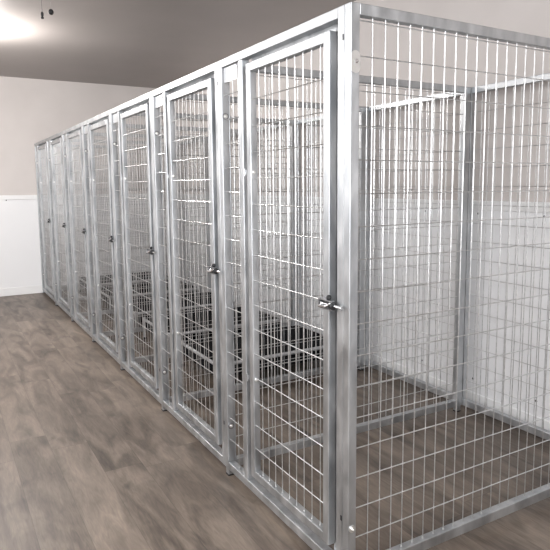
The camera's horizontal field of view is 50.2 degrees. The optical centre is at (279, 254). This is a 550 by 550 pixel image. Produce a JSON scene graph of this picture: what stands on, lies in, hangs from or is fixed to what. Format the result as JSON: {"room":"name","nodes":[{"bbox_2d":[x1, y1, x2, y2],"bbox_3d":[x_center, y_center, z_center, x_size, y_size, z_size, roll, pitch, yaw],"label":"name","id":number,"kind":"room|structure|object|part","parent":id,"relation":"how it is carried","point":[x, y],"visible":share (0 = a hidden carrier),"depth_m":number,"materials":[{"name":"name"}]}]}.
{"room":"dog kennel","nodes":[
{"label":"dog kennel","id":0,"kind":"room"},
{"bbox_2d":[0,76,156,194],"bbox_3d":[-3.840,-0.801,7.089,4.970,2.700,0.120,-4,8,-30],"label":"wall","id":1,"kind":"structure","parent":0,"point":[32,111],"depth_m":7.42,"materials":[{"name":"beige paint"}]},
{"bbox_2d":[0,283,80,296],"bbox_3d":[-3.752,0.493,7.209,4.830,0.100,0.016,-4,8,-30],"label":"baseboard","id":2,"kind":"structure","parent":1,"relation":"attached to","point":[28,289],"depth_m":7.47,"materials":[{"name":"white paint"}]},
{"bbox_2d":[0,193,150,288],"bbox_3d":[-3.751,-0.132,7.133,4.838,1.160,0.026,-4,8,-30],"label":"wainscoting","id":3,"kind":"structure","parent":1,"relation":"attached to","point":[20,256],"depth_m":7.46,"materials":[{"name":"white paint"}]},
{"bbox_2d":[0,0,355,87],"bbox_3d":[-1.363,-1.721,2.790,4.850,0.100,9.575,-4,8,-30],"label":"ceiling","id":4,"kind":"structure","parent":0,"point":[135,43],"depth_m":5.19,"materials":[{"name":"beige paint"}]},
{"bbox_2d":[0,289,549,549],"bbox_3d":[-1.341,1.060,3.120,4.850,0.100,9.575,-4,8,-30],"label":"floor","id":5,"kind":"structure","parent":0,"point":[90,459],"depth_m":2.88,"materials":[{"name":"brown wood"}]},
{"bbox_2d":[34,139,166,301],"bbox_3d":[-2.165,-0.455,7.460,1.616,1.900,0.940,-4,8,-30],"label":"dog kennel","id":6,"kind":"object","parent":5,"relation":"on","point":[48,289],"visible":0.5,"depth_m":7.26,"materials":[{"name":"silver metal"}]},
{"bbox_3d":[-2.823,-0.424,7.085,0.034,1.864,0.929,-4,8,-30],"label":"frame","id":7,"kind":"part","parent":6,"relation":"part of","materials":[{"name":"metal"}]},
{"bbox_3d":[-2.777,-0.421,7.002,0.030,1.734,0.582,-4,8,-30],"label":"door","id":8,"kind":"part","parent":6,"relation":"part of","materials":[{"name":"metal"}]},
{"bbox_3d":[-2.379,-0.519,7.857,1.511,1.864,0.031,-4,8,-30],"label":"panel","id":9,"kind":"part","parent":6,"relation":"part of","materials":[{"name":"metal"}]},
{"bbox_2d":[78,271,167,291],"bbox_3d":[-2.000,0.381,7.626,1.062,0.198,0.692,-4,8,-30],"label":"dog bed","id":10,"kind":"object","parent":5,"relation":"on","point":[133,277],"visible":0.12,"depth_m":7.54,"materials":[{"name":"black metal"}]},
{"bbox_3d":[-2.001,0.301,7.617,1.062,0.038,0.692,-4,8,-30],"label":"frame","id":11,"kind":"part","parent":10,"relation":"part of","materials":[{"name":"grey metal"}]},
{"bbox_2d":[46,132,206,316],"bbox_3d":[-1.697,-0.364,6.661,1.616,1.900,0.940,-4,8,-30],"label":"dog kennel","id":12,"kind":"object","parent":5,"relation":"on","point":[57,249],"visible":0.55,"depth_m":6.56,"materials":[{"name":"silver metal"}]},
{"bbox_3d":[-2.355,-0.333,6.285,0.034,1.864,0.929,-4,8,-30],"label":"frame","id":13,"kind":"part","parent":12,"relation":"part of","materials":[{"name":"metal"}]},
{"bbox_3d":[-2.309,-0.330,6.202,0.030,1.734,0.582,-4,8,-30],"label":"door","id":14,"kind":"part","parent":12,"relation":"part of","materials":[{"name":"metal"}]},
{"bbox_3d":[-1.911,-0.428,7.057,1.511,1.864,0.031,-4,8,-30],"label":"panel","id":15,"kind":"part","parent":12,"relation":"part of","materials":[{"name":"metal"}]},
{"bbox_3d":[-1.016,-0.435,7.057,0.034,1.864,0.927,-4,8,-30],"label":"panel","id":16,"kind":"part","parent":12,"relation":"part of","materials":[{"name":"metal"}]},
{"bbox_2d":[101,279,200,313],"bbox_3d":[-1.532,0.472,6.826,1.062,0.198,0.692,-4,8,-30],"label":"dog bed","id":17,"kind":"object","parent":5,"relation":"on","point":[180,281],"visible":0.31,"depth_m":6.70,"materials":[{"name":"black fabric"}]},
{"bbox_3d":[-1.533,0.392,6.817,1.062,0.038,0.692,-4,8,-30],"label":"frame","id":18,"kind":"part","parent":17,"relation":"part of","materials":[{"name":"grey metal"}]},
{"bbox_2d":[62,123,240,336],"bbox_3d":[-1.229,-0.273,5.861,1.616,1.900,0.940,-4,8,-30],"label":"dog kennel","id":19,"kind":"object","parent":5,"relation":"on","point":[68,134],"visible":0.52,"depth_m":5.70,"materials":[{"name":"silver metal"}]},
{"bbox_3d":[-1.887,-0.242,5.486,0.034,1.864,0.929,-4,8,-30],"label":"frame","id":20,"kind":"part","parent":19,"relation":"part of","materials":[{"name":"metal"}]},
{"bbox_3d":[-1.842,-0.239,5.403,0.030,1.734,0.582,-4,8,-30],"label":"door","id":21,"kind":"part","parent":19,"relation":"part of","materials":[{"name":"metal"}]},
{"bbox_3d":[-1.444,-0.337,6.257,1.511,1.864,0.031,-4,8,-30],"label":"panel","id":22,"kind":"part","parent":19,"relation":"part of","materials":[{"name":"metal"}]},
{"bbox_2d":[124,290,235,332],"bbox_3d":[-1.065,0.563,6.027,1.062,0.198,0.692,-4,8,-30],"label":"dog bed","id":23,"kind":"object","parent":5,"relation":"on","point":[209,293],"visible":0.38,"depth_m":5.88,"materials":[{"name":"black fabric"}]},
{"bbox_3d":[-1.065,0.483,6.017,1.062,0.038,0.692,-4,8,-30],"label":"frame","id":24,"kind":"part","parent":23,"relation":"part of","materials":[{"name":"grey metal"}]},
{"bbox_2d":[82,110,290,363],"bbox_3d":[-0.761,-0.182,5.061,1.616,1.900,0.940,-4,8,-30],"label":"dog kennel","id":25,"kind":"object","parent":5,"relation":"on","point":[99,121],"visible":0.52,"depth_m":4.89,"materials":[{"name":"silver metal"}]},
{"bbox_3d":[-1.420,-0.151,4.686,0.034,1.864,0.929,-4,8,-30],"label":"frame","id":26,"kind":"part","parent":25,"relation":"part of","materials":[{"name":"metal"}]},
{"bbox_3d":[-1.374,-0.148,4.603,0.030,1.734,0.582,-4,8,-30],"label":"door","id":27,"kind":"part","parent":25,"relation":"part of","materials":[{"name":"metal"}]},
{"bbox_3d":[-0.976,-0.245,5.457,1.511,1.864,0.031,-4,8,-30],"label":"panel","id":28,"kind":"part","parent":25,"relation":"part of","materials":[{"name":"metal"}]},
{"bbox_3d":[-0.080,-0.253,5.458,0.034,1.864,0.927,-4,8,-30],"label":"panel","id":29,"kind":"part","parent":25,"relation":"part of","materials":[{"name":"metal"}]},
{"bbox_2d":[143,306,282,351],"bbox_3d":[-0.597,0.654,5.227,1.062,0.198,0.692,-4,8,-30],"label":"dog bed","id":30,"kind":"object","parent":5,"relation":"on","point":[187,315],"visible":0.29,"depth_m":5.14,"materials":[{"name":"black fabric"}]},
{"bbox_3d":[-0.597,0.575,5.218,1.062,0.038,0.692,-4,8,-30],"label":"frame","id":31,"kind":"part","parent":30,"relation":"part of","materials":[{"name":"grey metal"}]},
{"bbox_2d":[110,92,322,402],"bbox_3d":[-0.293,-0.091,4.261,1.616,1.900,0.940,-4,8,-30],"label":"dog kennel","id":32,"kind":"object","parent":5,"relation":"on","point":[140,106],"visible":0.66,"depth_m":4.11,"materials":[{"name":"silver metal"}]},
{"bbox_3d":[-1.146,-0.952,4.092,0.002,0.064,0.125,-4,8,-30],"label":"square plate","id":33,"kind":"part","parent":32,"relation":"part of","materials":[{"name":"metal"}]},
{"bbox_3d":[-0.952,-0.059,3.886,0.034,1.864,0.929,-4,8,-30],"label":"frame","id":34,"kind":"part","parent":32,"relation":"part of","materials":[{"name":"metal"}]},
{"bbox_3d":[-0.906,-0.057,3.803,0.030,1.734,0.582,-4,8,-30],"label":"door","id":35,"kind":"part","parent":32,"relation":"part of","materials":[{"name":"metal"}]},
{"bbox_3d":[-0.508,-0.154,4.658,1.511,1.864,0.031,-4,8,-30],"label":"panel","id":36,"kind":"part","parent":32,"relation":"part of","materials":[{"name":"metal"}]},
{"bbox_3d":[0.387,-0.162,4.658,0.034,1.864,0.927,-4,8,-30],"label":"panel","id":37,"kind":"part","parent":32,"relation":"part of","materials":[{"name":"metal"}]},
{"bbox_2d":[181,323,322,374],"bbox_3d":[-0.129,0.745,4.427,1.062,0.198,0.692,-4,8,-30],"label":"dog bed","id":38,"kind":"object","parent":5,"relation":"on","point":[238,340],"visible":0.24,"depth_m":4.29,"materials":[{"name":"grey metal"}]},
{"bbox_2d":[151,61,460,465],"bbox_3d":[0.174,0.000,3.462,1.616,1.900,0.940,-4,8,-30],"label":"dog kennel","id":39,"kind":"object","parent":5,"relation":"on","point":[184,88],"visible":0.76,"depth_m":3.37,"materials":[{"name":"silver metal"}]},
{"bbox_3d":[-0.678,-0.861,3.293,0.002,0.064,0.125,-4,8,-30],"label":"square plate","id":40,"kind":"part","parent":39,"relation":"part of","materials":[{"name":"metal"}]},
{"bbox_3d":[-0.484,0.032,3.086,0.034,1.864,0.929,-4,8,-30],"label":"frame","id":41,"kind":"part","parent":39,"relation":"part of","materials":[{"name":"metal"}]},
{"bbox_3d":[-0.438,0.034,3.003,0.030,1.734,0.582,-4,8,-30],"label":"door","id":42,"kind":"part","parent":39,"relation":"part of","materials":[{"name":"metal"}]},
{"bbox_3d":[-0.040,-0.063,3.858,1.511,1.864,0.031,-4,8,-30],"label":"panel","id":43,"kind":"part","parent":39,"relation":"part of","materials":[{"name":"metal"}]},
{"bbox_3d":[0.855,-0.070,3.858,0.034,1.864,0.927,-4,8,-30],"label":"panel","id":44,"kind":"part","parent":39,"relation":"part of","materials":[{"name":"metal"}]},
{"bbox_2d":[218,1,549,549],"bbox_3d":[0.651,0.093,2.647,1.616,1.900,0.974,-4,8,-30],"label":"dog kennel","id":45,"kind":"object","parent":5,"relation":"on","point":[340,42],"visible":1,"depth_m":2.21,"materials":[{"name":"silver metal"}]},
{"bbox_2d":[222,113,228,119],"bbox_3d":[-0.234,-0.606,2.569,0.031,0.031,0.013,-4,8,-30],"label":"bolt","id":46,"kind":"object","parent":45,"relation":"in","point":[225,116],"depth_m":2.57,"materials":[{"name":"silver metal"}]},
{"bbox_3d":[-0.210,-0.770,2.493,0.002,0.064,0.125,-4,8,-30],"label":"square plate","id":47,"kind":"part","parent":45,"relation":"part of","materials":[{"name":"metal"}]},
{"bbox_2d":[228,423,233,428],"bbox_3d":[-0.224,0.799,2.736,0.031,0.031,0.013,-4,8,-30],"label":"bolt","id":48,"kind":"object","parent":45,"relation":"in","point":[230,425],"depth_m":2.74,"materials":[{"name":"silver metal"}]},
{"bbox_3d":[-0.016,0.123,2.287,0.034,1.864,0.929,-4,8,-30],"label":"frame","id":49,"kind":"part","parent":45,"relation":"part of","materials":[{"name":"metal"}]},
{"bbox_3d":[0.030,0.125,2.204,0.030,1.734,0.582,-4,8,-30],"label":"door","id":50,"kind":"part","parent":45,"relation":"part of","materials":[{"name":"metal"}]},
{"bbox_3d":[0.146,0.164,1.931,0.020,0.024,0.069,-4,8,-30],"label":"handle","id":51,"kind":"part","parent":45,"relation":"part of","materials":[{"name":"silver metal"}]},
{"bbox_3d":[0.169,0.165,1.913,0.011,0.011,0.116,-4,8,-30],"label":"bolt rod","id":52,"kind":"part","parent":45,"relation":"part of","materials":[{"name":"silver metal"}]},
{"bbox_3d":[0.428,0.028,3.058,1.511,1.864,0.031,-4,8,-30],"label":"panel","id":53,"kind":"part","parent":45,"relation":"part of","materials":[{"name":"metal"}]},
{"bbox_3d":[0.229,-0.582,1.769,0.033,0.067,0.003,-4,8,-30],"label":"washer plate","id":54,"kind":"part","parent":45,"relation":"part of","materials":[{"name":"silver metal"}]},
{"bbox_3d":[0.880,0.120,2.250,1.547,1.864,0.031,-4,8,-30],"label":"panel","id":55,"kind":"part","parent":45,"relation":"part of","materials":[{"name":"metal"}]},
{"bbox_3d":[1.323,0.021,3.058,0.034,1.864,0.927,-4,8,-30],"label":"panel","id":56,"kind":"part","parent":45,"relation":"part of","materials":[{"name":"metal"}]},
{"bbox_2d":[160,0,549,201],"bbox_3d":[0.766,-0.500,4.245,0.120,2.700,9.695,-4,8,-30],"label":"wall","id":57,"kind":"structure","parent":0,"point":[532,17],"depth_m":3.69,"materials":[{"name":"beige paint"}]},
{"bbox_2d":[164,193,549,420],"bbox_3d":[0.744,0.176,4.232,0.020,1.160,9.563,-4,8,-30],"label":"wainscoting","id":58,"kind":"structure","parent":57,"relation":"attached to","point":[387,331],"depth_m":3.70,"materials":[{"name":"white paint"}]},
{"bbox_2d":[202,289,549,430],"bbox_3d":[0.753,0.802,4.304,0.016,0.100,9.555,-4,8,-30],"label":"baseboard","id":59,"kind":"structure","parent":57,"relation":"attached to","point":[490,403],"depth_m":3.54,"materials":[{"name":"white paint"}]}
]}

